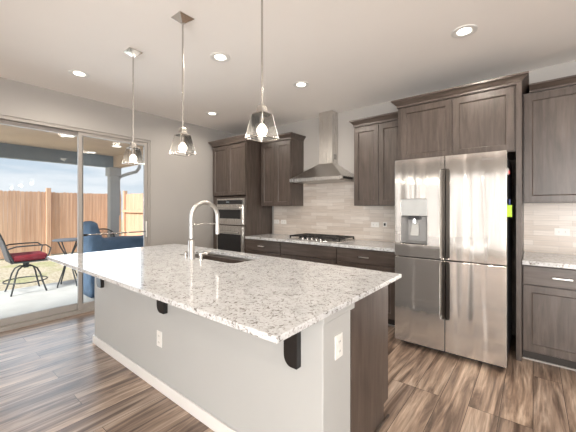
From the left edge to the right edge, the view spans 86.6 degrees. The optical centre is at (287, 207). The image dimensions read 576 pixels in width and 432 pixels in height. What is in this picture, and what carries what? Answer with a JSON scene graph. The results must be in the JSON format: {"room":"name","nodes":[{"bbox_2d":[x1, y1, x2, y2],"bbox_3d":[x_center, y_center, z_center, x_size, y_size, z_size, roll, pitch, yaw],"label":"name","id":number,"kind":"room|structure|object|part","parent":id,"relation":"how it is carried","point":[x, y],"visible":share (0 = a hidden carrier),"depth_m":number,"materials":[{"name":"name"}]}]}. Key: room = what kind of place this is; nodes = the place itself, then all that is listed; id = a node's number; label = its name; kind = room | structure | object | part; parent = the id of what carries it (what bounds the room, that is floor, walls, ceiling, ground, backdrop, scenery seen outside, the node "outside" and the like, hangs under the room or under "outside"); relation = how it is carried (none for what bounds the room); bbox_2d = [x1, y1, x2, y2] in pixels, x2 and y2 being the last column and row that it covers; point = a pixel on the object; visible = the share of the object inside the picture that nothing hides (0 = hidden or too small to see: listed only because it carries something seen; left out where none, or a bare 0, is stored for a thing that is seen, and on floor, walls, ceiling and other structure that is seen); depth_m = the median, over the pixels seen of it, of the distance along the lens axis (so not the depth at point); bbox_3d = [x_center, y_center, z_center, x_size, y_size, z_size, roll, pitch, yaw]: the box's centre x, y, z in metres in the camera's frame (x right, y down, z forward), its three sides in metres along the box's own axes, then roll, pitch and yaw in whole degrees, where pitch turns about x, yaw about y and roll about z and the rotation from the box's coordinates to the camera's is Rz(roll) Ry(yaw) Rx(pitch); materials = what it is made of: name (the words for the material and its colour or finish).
{"room":"kitchen","nodes":[
{"label":"kitchen","id":0,"kind":"room"},
{"bbox_2d":[0,77,236,248],"bbox_3d":[-3.616,-0.001,2.964,0.150,2.880,8.100,0,0,39],"label":"wall","id":1,"kind":"structure","parent":0,"point":[177,183],"depth_m":4.84,"materials":[{"name":"paint"}]},
{"bbox_2d":[0,115,149,331],"bbox_3d":[-2.745,0.174,4.028,0.136,2.410,1.850,0,0,39],"label":"door","id":2,"kind":"structure","parent":1,"relation":"in","point":[18,321],"depth_m":4.00,"materials":[{"name":"plastic"}]},
{"bbox_3d":[-3.042,0.174,3.728,0.040,2.330,0.940,0,0,39],"label":"fixed panel","id":3,"kind":"part","parent":2,"relation":"part of","materials":[{"name":"glass"}]},
{"bbox_3d":[-2.699,1.370,3.991,0.018,0.018,1.850,0,0,39],"label":"sill","id":4,"kind":"part","parent":2,"relation":"part of","materials":[{"name":"plastic"}]},
{"bbox_3d":[-2.465,0.174,4.358,0.040,2.330,0.915,0,0,39],"label":"sliding panel","id":5,"kind":"part","parent":2,"relation":"part of","materials":[{"name":"glass"}]},
{"bbox_2d":[83,231,145,235],"bbox_3d":[-2.433,0.364,4.348,0.020,0.030,0.830,0,0,39],"label":"bar","id":6,"kind":"object","parent":2,"relation":"attached to","point":[133,231],"visible":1,"depth_m":4.29,"materials":[{"name":"silver metal"}]},
{"bbox_3d":[-2.168,0.329,4.678,0.024,0.240,0.020,0,0,39],"label":"handle","id":7,"kind":"part","parent":2,"relation":"part of","materials":[{"name":"white plastic"}]},
{"bbox_2d":[0,0,575,134],"bbox_3d":[-0.425,-1.491,0.469,8.250,0.100,8.200,0,0,39],"label":"ceiling","id":8,"kind":"structure","parent":0,"point":[351,54],"depth_m":2.77,"materials":[{"name":"paint"}]},
{"bbox_2d":[68,70,89,77],"bbox_3d":[-2.246,-1.436,3.289,0.190,0.010,0.190,0,0,39],"label":"recessed light","id":9,"kind":"object","parent":8,"relation":"in","point":[78,73],"visible":1,"depth_m":3.28,"materials":[{"name":"white plastic"}]},
{"bbox_2d":[122,47,144,164],"bbox_3d":[-1.432,-0.922,2.828,0.146,1.037,0.146,0,0,39],"label":"pendant light","id":10,"kind":"object","parent":8,"relation":"hanging from","point":[130,51],"visible":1,"depth_m":2.82,"materials":[{"name":"silver metal"}]},
{"bbox_3d":[-1.432,-1.004,2.828,0.012,0.795,0.013,0,0,39],"label":"rod","id":11,"kind":"part","parent":10,"relation":"part of","materials":[{"name":"silver metal"}]},
{"bbox_3d":[-1.432,-0.457,2.828,0.066,0.072,0.066,0,0,39],"label":"bulb","id":12,"kind":"part","parent":10,"relation":"part of","materials":[{"name":"beige glass"}]},
{"bbox_3d":[-1.432,-0.477,2.828,0.140,0.143,0.140,0,0,39],"label":"lamp shade","id":13,"kind":"part","parent":10,"relation":"part of","materials":[{"name":"clear glass"}]},
{"bbox_2d":[169,11,195,156],"bbox_3d":[-0.799,-0.922,2.320,0.146,1.037,0.146,0,0,39],"label":"pendant light","id":14,"kind":"object","parent":8,"relation":"hanging from","point":[186,146],"visible":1,"depth_m":2.31,"materials":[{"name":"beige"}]},
{"bbox_3d":[-0.799,-0.457,2.320,0.066,0.072,0.066,0,0,39],"label":"bulb","id":15,"kind":"part","parent":14,"relation":"part of","materials":[{"name":"beige glass"}]},
{"bbox_3d":[-0.799,-1.004,2.320,0.012,0.795,0.013,0,0,39],"label":"rod","id":16,"kind":"part","parent":14,"relation":"part of","materials":[{"name":"silver metal"}]},
{"bbox_3d":[-0.799,-0.477,2.320,0.140,0.143,0.140,0,0,39],"label":"lamp shade","id":17,"kind":"part","parent":14,"relation":"part of","materials":[{"name":"clear glass"}]},
{"bbox_2d":[206,112,218,115],"bbox_3d":[-1.162,-1.436,4.688,0.190,0.010,0.190,0,0,39],"label":"recessed light","id":18,"kind":"object","parent":8,"relation":"in","point":[207,113],"visible":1,"depth_m":4.67,"materials":[{"name":"white"}]},
{"bbox_2d":[210,52,229,61],"bbox_3d":[-0.649,-1.436,2.931,0.190,0.010,0.190,0,0,39],"label":"recessed light","id":19,"kind":"object","parent":8,"relation":"in","point":[214,56],"visible":1,"depth_m":2.92,"materials":[{"name":"white"}]},
{"bbox_2d":[245,0,278,142],"bbox_3d":[-0.153,-0.922,1.802,0.146,1.037,0.146,0,0,39],"label":"pendant light","id":20,"kind":"object","parent":8,"relation":"hanging from","point":[258,129],"visible":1,"depth_m":1.80,"materials":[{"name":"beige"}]},
{"bbox_3d":[-0.153,-0.477,1.802,0.140,0.143,0.140,0,0,39],"label":"lamp shade","id":21,"kind":"part","parent":20,"relation":"part of","materials":[{"name":"clear glass"}]},
{"bbox_3d":[-0.153,-1.004,1.802,0.012,0.795,0.013,0,0,39],"label":"rod","id":22,"kind":"part","parent":20,"relation":"part of","materials":[{"name":"silver metal"}]},
{"bbox_3d":[-0.153,-0.457,1.802,0.066,0.072,0.066,0,0,39],"label":"bulb","id":23,"kind":"part","parent":20,"relation":"part of","materials":[{"name":"beige glass"}]},
{"bbox_2d":[293,81,308,87],"bbox_3d":[0.154,-1.436,3.581,0.190,0.010,0.190,0,0,39],"label":"recessed light","id":24,"kind":"object","parent":8,"relation":"in","point":[301,84],"visible":1,"depth_m":3.56,"materials":[{"name":"white"}]},
{"bbox_2d":[451,24,477,37],"bbox_3d":[1.440,-1.436,2.499,0.190,0.010,0.190,0,0,39],"label":"recessed light","id":25,"kind":"object","parent":8,"relation":"in","point":[465,32],"visible":1,"depth_m":2.49,"materials":[{"name":"white"}]},
{"bbox_2d":[0,310,575,431],"bbox_3d":[-0.374,1.409,0.428,8.120,0.060,8.200,0,0,39],"label":"floor","id":26,"kind":"structure","parent":0,"point":[54,377],"depth_m":2.29,"materials":[{"name":"brown wood"}]},
{"bbox_2d":[208,134,271,252],"bbox_3d":[-0.853,0.102,5.479,0.994,2.555,0.691,0,0,39],"label":"tall cabinet","id":27,"kind":"object","parent":26,"relation":"on","point":[236,159],"visible":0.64,"depth_m":5.18,"materials":[{"name":"brown wood"}]},
{"bbox_3d":[-1.188,-0.633,5.375,0.404,0.855,0.020,0,0,39],"label":"door","id":28,"kind":"part","parent":27,"relation":"part of","materials":[{"name":"brown wood"}]},
{"bbox_2d":[217,225,244,252],"bbox_3d":[-0.855,0.662,5.384,0.694,0.703,0.590,0,0,39],"label":"wall oven","id":29,"kind":"object","parent":27,"relation":"in","point":[230,238],"visible":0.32,"depth_m":5.14,"materials":[{"name":"grey glass"}]},
{"bbox_3d":[-1.022,0.414,5.175,0.574,0.030,0.055,0,0,39],"label":"handle","id":30,"kind":"part","parent":29,"relation":"part of","materials":[{"name":"silver metal"}]},
{"bbox_2d":[217,198,244,224],"bbox_3d":[-0.885,0.069,5.346,0.694,0.444,0.486,0,0,39],"label":"microwave","id":31,"kind":"object","parent":27,"relation":"in","point":[231,211],"visible":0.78,"depth_m":5.14,"materials":[{"name":"grey metal"}]},
{"bbox_3d":[-1.021,0.004,5.176,0.574,0.028,0.051,0,0,39],"label":"handle","id":32,"kind":"part","parent":31,"relation":"part of","materials":[{"name":"silver metal"}]},
{"bbox_3d":[-0.999,0.117,5.204,0.654,0.325,0.020,0,0,39],"label":"door","id":33,"kind":"part","parent":31,"relation":"part of","materials":[{"name":"silver metal"}]},
{"bbox_3d":[-0.997,-0.091,5.206,0.634,0.070,0.015,0,0,39],"label":"control panel","id":34,"kind":"part","parent":31,"relation":"part of","materials":[{"name":"black glass"}]},
{"bbox_3d":[-0.843,-1.129,5.471,0.969,0.095,0.691,0,0,39],"label":"crown moulding","id":35,"kind":"part","parent":27,"relation":"part of","materials":[{"name":"brown wood"}]},
{"bbox_3d":[-0.859,-0.633,5.112,0.427,0.855,0.020,0,0,39],"label":"door","id":36,"kind":"part","parent":27,"relation":"part of","materials":[{"name":"brown wood"}]},
{"bbox_2d":[93,254,388,431],"bbox_3d":[-0.718,0.936,2.491,2.761,0.886,1.119,0,0,39],"label":"kitchen island","id":37,"kind":"object","parent":26,"relation":"on","point":[230,379],"visible":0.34,"depth_m":1.80,"materials":[{"name":"paint"}]},
{"bbox_2d":[157,330,161,347],"bbox_3d":[-0.971,0.991,2.305,0.072,0.116,0.008,0,0,39],"label":"wall outlet","id":38,"kind":"object","parent":37,"relation":"attached to","point":[159,334],"visible":1,"depth_m":2.30,"materials":[{"name":"white plastic"}]},
{"bbox_3d":[-0.824,1.337,2.358,2.761,0.084,0.286,0,0,39],"label":"baseboard","id":39,"kind":"part","parent":37,"relation":"part of","materials":[{"name":"white paint"}]},
{"bbox_3d":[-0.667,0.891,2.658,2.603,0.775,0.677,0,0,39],"label":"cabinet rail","id":40,"kind":"part","parent":37,"relation":"part of","materials":[{"name":"brown wood"}]},
{"bbox_2d":[47,244,401,343],"bbox_3d":[-0.746,0.478,2.522,2.881,0.027,1.338,0,0,39],"label":"island countertop","id":41,"kind":"structure","parent":37,"relation":"on","point":[269,298],"depth_m":1.87,"materials":[{"name":"stone"}]},
{"bbox_2d":[188,201,219,258],"bbox_3d":[-0.789,0.200,2.893,0.060,0.530,0.346,0,0,39],"label":"kitchen faucet","id":42,"kind":"object","parent":41,"relation":"on","point":[191,243],"visible":1,"depth_m":2.78,"materials":[{"name":"silver metal"}]},
{"bbox_2d":[198,251,210,259],"bbox_3d":[-0.748,0.427,2.744,0.110,0.077,0.042,0,0,-34],"label":"handle","id":43,"kind":"object","parent":41,"relation":"on","point":[200,254],"visible":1,"depth_m":2.71,"materials":[{"name":"silver metal"}]},
{"bbox_2d":[187,253,251,260],"bbox_3d":[-0.670,0.600,2.928,0.846,0.214,0.376,0,0,39],"label":"undermount sink","id":44,"kind":"object","parent":41,"relation":"in","point":[211,254],"visible":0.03,"depth_m":3.14,"materials":[{"name":"silver metal"}]},
{"bbox_3d":[0.145,0.513,1.597,0.292,0.041,0.307,0,0,39],"label":"cap trim","id":45,"kind":"part","parent":37,"relation":"part of","materials":[{"name":"paint"}]},
{"bbox_2d":[335,332,342,359],"bbox_3d":[0.252,0.684,1.509,0.008,0.116,0.072,0,0,39],"label":"wall outlet","id":46,"kind":"object","parent":37,"relation":"attached to","point":[338,338],"visible":1,"depth_m":1.51,"materials":[{"name":"white plastic"}]},
{"bbox_3d":[0.448,0.942,1.865,0.130,0.875,0.530,0,0,39],"label":"panel","id":47,"kind":"part","parent":37,"relation":"part of","materials":[{"name":"brown wood"}]},
{"bbox_3d":[0.500,1.370,1.817,0.011,0.018,0.520,0,0,39],"label":"shoe moulding","id":48,"kind":"part","parent":37,"relation":"part of","materials":[{"name":"brown wood"}]},
{"bbox_2d":[246,239,280,257],"bbox_3d":[-0.211,0.942,4.971,0.731,0.874,0.680,0,0,39],"label":"base cabinet","id":49,"kind":"object","parent":26,"relation":"on","point":[253,246],"visible":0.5,"depth_m":4.70,"materials":[{"name":"brown wood"}]},
{"bbox_3d":[-0.536,0.977,4.852,0.360,0.580,0.020,0,0,39],"label":"door","id":50,"kind":"part","parent":49,"relation":"part of","materials":[{"name":"brown wood"}]},
{"bbox_3d":[-0.254,0.977,4.626,0.355,0.580,0.020,0,0,39],"label":"door","id":51,"kind":"part","parent":49,"relation":"part of","materials":[{"name":"brown wood"}]},
{"bbox_2d":[245,234,394,251],"bbox_3d":[0.465,0.484,4.445,2.443,0.038,0.656,0,0,39],"label":"countertop","id":52,"kind":"structure","parent":49,"relation":"on","point":[356,244],"depth_m":4.06,"materials":[{"name":"stone"}]},
{"bbox_2d":[286,233,355,242],"bbox_3d":[0.471,0.438,4.455,0.880,0.054,0.500,0,0,39],"label":"gas cooktop","id":53,"kind":"object","parent":52,"relation":"in","point":[305,236],"visible":1,"depth_m":4.33,"materials":[{"name":"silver metal"}]},
{"bbox_2d":[281,242,336,264],"bbox_3d":[0.453,0.942,4.461,0.939,0.874,0.646,0,0,39],"label":"base cabinet","id":54,"kind":"object","parent":26,"relation":"on","point":[296,251],"visible":0.29,"depth_m":4.17,"materials":[{"name":"brown wood"}]},
{"bbox_3d":[0.075,0.977,4.362,0.461,0.580,0.020,0,0,39],"label":"door","id":55,"kind":"part","parent":54,"relation":"part of","materials":[{"name":"brown wood"}]},
{"bbox_3d":[0.438,0.977,4.071,0.462,0.580,0.020,0,0,39],"label":"door","id":56,"kind":"part","parent":54,"relation":"part of","materials":[{"name":"brown wood"}]},
{"bbox_2d":[337,247,396,326],"bbox_3d":[1.110,0.942,3.912,0.769,0.874,0.680,0,0,39],"label":"base cabinet","id":57,"kind":"object","parent":26,"relation":"on","point":[384,261],"visible":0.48,"depth_m":3.59,"materials":[{"name":"brown wood"}]},
{"bbox_3d":[0.785,0.977,3.793,0.398,0.580,0.020,0,0,39],"label":"door","id":58,"kind":"part","parent":57,"relation":"part of","materials":[{"name":"brown wood"}]},
{"bbox_3d":[0.925,0.598,3.681,0.757,0.162,0.020,0,0,39],"label":"drawer","id":59,"kind":"part","parent":57,"relation":"part of","materials":[{"name":"brown wood"}]},
{"bbox_3d":[1.082,0.977,3.555,0.355,0.580,0.020,0,0,39],"label":"door","id":60,"kind":"part","parent":57,"relation":"part of","materials":[{"name":"brown wood"}]},
{"bbox_2d":[395,150,511,367],"bbox_3d":[1.731,0.453,3.168,0.923,1.852,0.931,0,0,39],"label":"refrigerator","id":61,"kind":"object","parent":26,"relation":"on","point":[453,228],"visible":1,"depth_m":2.77,"materials":[{"name":"grey metal"}]},
{"bbox_3d":[1.282,0.908,2.981,0.455,0.832,0.075,0,0,39],"label":"door","id":62,"kind":"part","parent":61,"relation":"part of","materials":[{"name":"silver metal"}]},
{"bbox_3d":[1.282,0.004,2.981,0.455,0.953,0.075,0,0,39],"label":"door","id":63,"kind":"part","parent":61,"relation":"part of","materials":[{"name":"silver metal"}]},
{"bbox_3d":[1.645,0.908,2.690,0.460,0.832,0.075,0,0,39],"label":"door","id":64,"kind":"part","parent":61,"relation":"part of","materials":[{"name":"silver metal"}]},
{"bbox_3d":[1.645,0.004,2.690,0.460,0.953,0.075,0,0,39],"label":"door","id":65,"kind":"part","parent":61,"relation":"part of","materials":[{"name":"silver metal"}]},
{"bbox_2d":[507,204,511,216],"bbox_3d":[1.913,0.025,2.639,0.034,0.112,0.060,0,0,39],"label":"sticky note","id":66,"kind":"object","parent":61,"relation":"attached to","point":[509,207],"visible":0.99,"depth_m":2.62,"materials":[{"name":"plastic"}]},
{"bbox_2d":[391,71,528,361],"bbox_3d":[1.845,0.094,3.319,1.216,2.570,0.708,0,0,39],"label":"tall cabinet","id":67,"kind":"object","parent":26,"relation":"on","point":[487,115],"visible":0.8,"depth_m":2.98,"materials":[{"name":"brown wood"}]},
{"bbox_3d":[1.454,0.134,3.691,0.038,2.490,0.618,0,0,39],"label":"panel","id":68,"kind":"part","parent":67,"relation":"part of","materials":[{"name":"brown wood"}]},
{"bbox_3d":[1.460,-0.807,3.252,0.509,0.578,0.020,0,0,39],"label":"door","id":69,"kind":"part","parent":67,"relation":"part of","materials":[{"name":"brown wood"}]},
{"bbox_3d":[1.845,-1.151,3.319,1.216,0.080,0.708,0,0,39],"label":"crown moulding","id":70,"kind":"part","parent":67,"relation":"part of","materials":[{"name":"brown wood"}]},
{"bbox_3d":[1.858,-0.807,2.933,0.499,0.578,0.020,0,0,39],"label":"door","id":71,"kind":"part","parent":67,"relation":"part of","materials":[{"name":"brown wood"}]},
{"bbox_3d":[2.280,0.134,3.003,0.041,2.490,0.658,0,0,39],"label":"panel","id":72,"kind":"part","parent":67,"relation":"part of","materials":[{"name":"brown wood"}]},
{"bbox_2d":[522,265,575,370],"bbox_3d":[2.492,0.942,2.803,0.532,0.874,0.680,0,0,39],"label":"base cabinet","id":73,"kind":"object","parent":26,"relation":"on","point":[548,293],"visible":0.98,"depth_m":2.63,"materials":[{"name":"brown wood"}]},
{"bbox_3d":[2.359,1.373,2.638,0.532,0.012,0.012,0,0,39],"label":"shoe moulding","id":74,"kind":"part","parent":73,"relation":"part of","materials":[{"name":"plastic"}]},
{"bbox_3d":[2.307,0.598,2.572,0.520,0.162,0.020,0,0,39],"label":"drawer","id":75,"kind":"part","parent":73,"relation":"part of","materials":[{"name":"brown wood"}]},
{"bbox_3d":[2.290,0.598,2.551,0.130,0.012,0.034,0,0,39],"label":"handle","id":76,"kind":"part","parent":73,"relation":"part of","materials":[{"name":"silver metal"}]},
{"bbox_3d":[3.029,0.942,2.372,0.842,0.874,0.680,0,0,39],"label":"base cabinet","id":77,"kind":"object","parent":26,"relation":"on","visible":0},
{"bbox_2d":[522,252,575,268],"bbox_3d":[2.829,0.484,2.526,1.407,0.038,0.691,0,0,39],"label":"countertop","id":78,"kind":"structure","parent":77,"relation":"on","point":[565,261],"depth_m":2.69,"materials":[{"name":"stone"}]},
{"bbox_2d":[237,60,575,335],"bbox_3d":[2.115,-0.001,3.636,8.250,2.880,0.120,0,0,39],"label":"wall","id":79,"kind":"structure","parent":0,"point":[309,128],"depth_m":4.51,"materials":[{"name":"paint"}]},
{"bbox_2d":[261,132,305,205],"bbox_3d":[-0.098,-0.595,5.080,0.690,1.143,0.393,0,0,39],"label":"upper cabinet","id":80,"kind":"object","parent":79,"relation":"attached to","point":[282,159],"visible":0.99,"depth_m":4.94,"materials":[{"name":"brown wood"}]},
{"bbox_3d":[-0.329,-0.543,5.083,0.310,1.025,0.020,0,0,39],"label":"door","id":81,"kind":"part","parent":80,"relation":"part of","materials":[{"name":"brown wood"}]},
{"bbox_3d":[-0.081,-0.543,4.885,0.313,1.025,0.020,0,0,39],"label":"door","id":82,"kind":"part","parent":80,"relation":"part of","materials":[{"name":"brown wood"}]},
{"bbox_3d":[-0.098,-1.121,5.080,0.690,0.090,0.393,0,0,39],"label":"crown moulding","id":83,"kind":"part","parent":80,"relation":"part of","materials":[{"name":"brown wood"}]},
{"bbox_2d":[289,110,353,183],"bbox_3d":[0.518,-0.907,4.521,0.896,1.064,0.471,0,0,39],"label":"range hood","id":84,"kind":"object","parent":79,"relation":"attached to","point":[328,170],"visible":0.92,"depth_m":4.54,"materials":[{"name":"silver metal"}]},
{"bbox_3d":[0.520,-0.379,4.525,0.794,0.008,0.401,0,0,39],"label":"filter plate","id":85,"kind":"part","parent":84,"relation":"part of","materials":[{"name":"silver metal"}]},
{"bbox_2d":[303,182,353,205],"bbox_3d":[0.674,-0.226,4.708,1.070,0.390,0.012,0,0,39],"label":"backsplash","id":86,"kind":"structure","parent":79,"relation":"attached to","point":[341,193],"depth_m":4.74,"materials":[{"name":"tile"}]},
{"bbox_2d":[274,205,394,241],"bbox_3d":[0.695,0.217,4.691,2.415,0.496,0.012,0,0,39],"label":"backsplash","id":87,"kind":"structure","parent":79,"relation":"attached to","point":[345,220],"depth_m":4.62,"materials":[{"name":"tile"}]},
{"bbox_2d":[349,111,397,205],"bbox_3d":[1.222,-0.592,4.021,0.728,1.138,0.393,0,0,39],"label":"upper cabinet","id":88,"kind":"object","parent":79,"relation":"attached to","point":[375,137],"visible":0.72,"depth_m":3.91,"materials":[{"name":"brown wood"}]},
{"bbox_3d":[1.023,-0.543,4.000,0.337,1.025,0.020,0,0,39],"label":"door","id":89,"kind":"part","parent":88,"relation":"part of","materials":[{"name":"brown wood"}]},
{"bbox_3d":[1.203,-1.119,4.037,0.678,0.085,0.393,0,0,39],"label":"crown moulding","id":90,"kind":"part","parent":88,"relation":"part of","materials":[{"name":"brown wood"}]},
{"bbox_3d":[1.285,-0.543,3.789,0.324,1.025,0.020,0,0,39],"label":"door","id":91,"kind":"part","parent":88,"relation":"part of","materials":[{"name":"brown wood"}]},
{"bbox_2d":[371,222,378,226],"bbox_3d":[1.213,0.239,4.262,0.116,0.072,0.008,0,0,39],"label":"wall outlet","id":92,"kind":"object","parent":79,"relation":"attached to","point":[373,224],"visible":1,"depth_m":4.26,"materials":[{"name":"white plastic"}]},
{"bbox_2d":[523,75,575,202],"bbox_3d":[2.764,-0.611,2.784,0.981,1.131,0.393,0,0,39],"label":"upper cabinet","id":93,"kind":"object","parent":79,"relation":"attached to","point":[549,106],"visible":1,"depth_m":2.85,"materials":[{"name":"brown wood"}]},
{"bbox_3d":[2.783,-1.141,2.769,0.933,0.070,0.393,0,0,39],"label":"crown moulding","id":94,"kind":"part","parent":93,"relation":"part of","materials":[{"name":"brown wood"}]},
{"bbox_2d":[524,203,575,254],"bbox_3d":[3.077,0.209,2.780,1.478,0.511,0.012,0,0,39],"label":"backsplash","id":95,"kind":"structure","parent":79,"relation":"attached to","point":[540,219],"depth_m":3.11,"materials":[{"name":"tile"}]},
{"bbox_2d":[554,228,569,235],"bbox_3d":[2.731,0.244,3.045,0.116,0.072,0.008,0,0,39],"label":"wall outlet","id":96,"kind":"object","parent":79,"relation":"attached to","point":[557,231],"visible":1,"depth_m":3.04,"materials":[{"name":"white plastic"}]},
{"label":"outside","id":97,"kind":"structure","parent":0,"visible":0},
{"bbox_2d":[0,220,122,290],"bbox_3d":[-16.905,1.594,16.762,32.650,0.170,45.000,0,0,39],"label":"ground","id":98,"kind":"structure","parent":97,"point":[53,270],"depth_m":7.10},
{"bbox_2d":[0,188,120,258],"bbox_3d":[-10.531,0.454,5.873,0.150,2.130,13.985,0,0,39],"label":"fence","id":99,"kind":"object","parent":98,"relation":"on","point":[47,216],"visible":0.7,"depth_m":9.54,"materials":[{"name":"brown wood"}]},
{"bbox_3d":[-7.521,0.454,9.595,0.110,2.130,0.110,0,0,39],"label":"fence post","id":100,"kind":"part","parent":99,"relation":"part of","materials":[{"name":"brown wood"}]},
{"bbox_3d":[-6.219,0.454,11.218,0.110,2.130,0.110,0,0,39],"label":"fence post","id":101,"kind":"part","parent":99,"relation":"part of","materials":[{"name":"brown wood"}]},
{"bbox_2d":[122,191,142,235],"bbox_3d":[-3.486,0.454,9.227,6.655,2.130,0.115,0,0,39],"label":"fence","id":102,"kind":"object","parent":98,"relation":"on","point":[132,210],"visible":0.16,"depth_m":10.85,"materials":[{"name":"beige wood"}]},
{"bbox_3d":[-5.986,0.454,11.236,0.110,2.130,0.110,0,0,39],"label":"fence post","id":103,"kind":"part","parent":102,"relation":"part of","materials":[{"name":"brown wood"}]},
{"bbox_3d":[-3.523,0.129,9.209,6.620,0.100,0.040,0,0,39],"label":"rail","id":104,"kind":"part","parent":102,"relation":"part of","materials":[{"name":"brown wood"}]},
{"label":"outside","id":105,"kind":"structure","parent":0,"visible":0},
{"bbox_2d":[0,279,94,318],"bbox_3d":[-4.563,1.539,3.980,2.600,0.120,7.500,0,0,39],"label":"patio slab","id":106,"kind":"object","parent":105,"point":[24,300],"depth_m":4.97,"materials":[{"name":"concrete"}]},
{"bbox_2d":[0,234,51,296],"bbox_3d":[-4.673,0.925,5.361,0.620,1.119,0.743,0,0,39],"label":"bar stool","id":107,"kind":"object","parent":106,"relation":"on","point":[25,258],"visible":0.98,"depth_m":5.30,"materials":[{"name":"metal"}]},
{"bbox_3d":[-4.830,0.669,5.165,0.440,0.500,0.165,0,0,39],"label":"backrest","id":108,"kind":"part","parent":107,"relation":"part of","materials":[{"name":"grey"}]},
{"bbox_3d":[-4.636,0.664,5.032,0.026,0.539,0.214,0,0,39],"label":"post","id":109,"kind":"part","parent":107,"relation":"part of","materials":[{"name":"metal"}]},
{"bbox_3d":[-4.820,1.250,5.389,0.332,0.469,0.026,0,0,-6],"label":"leg","id":110,"kind":"part","parent":107,"relation":"part of","materials":[{"name":"metal"}]},
{"bbox_3d":[-4.615,1.250,5.225,0.026,0.469,0.332,0,0,-6],"label":"leg","id":111,"kind":"part","parent":107,"relation":"part of","materials":[{"name":"metal"}]},
{"bbox_3d":[-4.840,0.788,5.578,0.054,0.292,0.595,0,0,39],"label":"arm","id":112,"kind":"part","parent":107,"relation":"part of","materials":[{"name":"metal"}]},
{"bbox_3d":[-4.625,0.934,5.421,0.500,0.020,0.510,0,0,39],"label":"seat frame","id":113,"kind":"part","parent":107,"relation":"part of","materials":[{"name":"metal"}]},
{"bbox_2d":[10,251,46,261],"bbox_3d":[-4.625,0.867,5.421,0.480,0.115,0.490,0,0,39],"label":"cushion","id":114,"kind":"object","parent":107,"relation":"on","point":[33,256],"depth_m":5.29,"materials":[{"name":"red fabric"}]},
{"bbox_3d":[-4.426,0.788,5.246,0.054,0.292,0.595,0,0,39],"label":"arm","id":115,"kind":"part","parent":107,"relation":"part of","materials":[{"name":"metal"}]},
{"bbox_3d":[-4.655,1.250,5.594,0.026,0.469,0.332,0,0,-6],"label":"leg","id":116,"kind":"part","parent":107,"relation":"part of","materials":[{"name":"metal"}]},
{"bbox_3d":[-4.450,1.250,5.430,0.332,0.469,0.026,0,0,-6],"label":"leg","id":117,"kind":"part","parent":107,"relation":"part of","materials":[{"name":"metal"}]},
{"bbox_2d":[52,238,76,287],"bbox_3d":[-4.175,1.040,5.823,0.484,0.882,0.484,0,0,-29],"label":"side table","id":118,"kind":"object","parent":106,"relation":"on","point":[61,240],"visible":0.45,"depth_m":5.75,"materials":[{"name":"metal"}]},
{"bbox_3d":[-4.219,1.053,5.695,0.023,0.857,0.173,0,0,19],"label":"leg","id":119,"kind":"part","parent":118,"relation":"part of","materials":[{"name":"metal"}]},
{"bbox_3d":[-4.303,1.053,5.866,0.172,0.857,0.023,0,0,19],"label":"leg","id":120,"kind":"part","parent":118,"relation":"part of","materials":[{"name":"metal"}]},
{"bbox_3d":[-4.047,1.053,5.779,0.164,0.857,0.075,0,0,39],"label":"leg","id":121,"kind":"part","parent":118,"relation":"part of","materials":[{"name":"metal"}]},
{"bbox_2d":[0,124,142,237],"bbox_3d":[-3.977,0.149,4.792,2.700,2.660,3.500,0,0,39],"label":"patio cover","id":122,"kind":"object","parent":106,"relation":"on","point":[19,143],"visible":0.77,"depth_m":5.68,"materials":[{"name":"paint"}]},
{"bbox_3d":[-3.796,0.399,6.647,0.160,2.160,0.180,0,0,39],"label":"post","id":123,"kind":"part","parent":122,"relation":"part of","materials":[{"name":"paint"}]},
{"bbox_2d":[119,165,140,215],"bbox_3d":[-3.478,-0.481,6.772,0.500,1.320,0.425,0,0,39],"label":"downspout","id":124,"kind":"object","parent":122,"relation":"attached to","point":[139,166],"visible":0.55,"depth_m":6.74,"materials":[{"name":"paint"}]},
{"bbox_2d":[99,228,114,237],"bbox_3d":[-3.705,0.957,6.253,0.484,1.044,0.488,0,0,39],"label":"patio chair","id":125,"kind":"object","parent":106,"relation":"on","point":[102,229],"visible":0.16,"depth_m":6.45,"materials":[{"name":"metal"}]},
{"bbox_2d":[83,221,142,297],"bbox_3d":[-2.799,0.811,5.559,0.620,1.195,1.610,0,0,39],"label":"furniture cover","id":126,"kind":"object","parent":106,"relation":"on","point":[91,243],"visible":0.34,"depth_m":4.91,"materials":[{"name":"blue fabric"}]}
]}

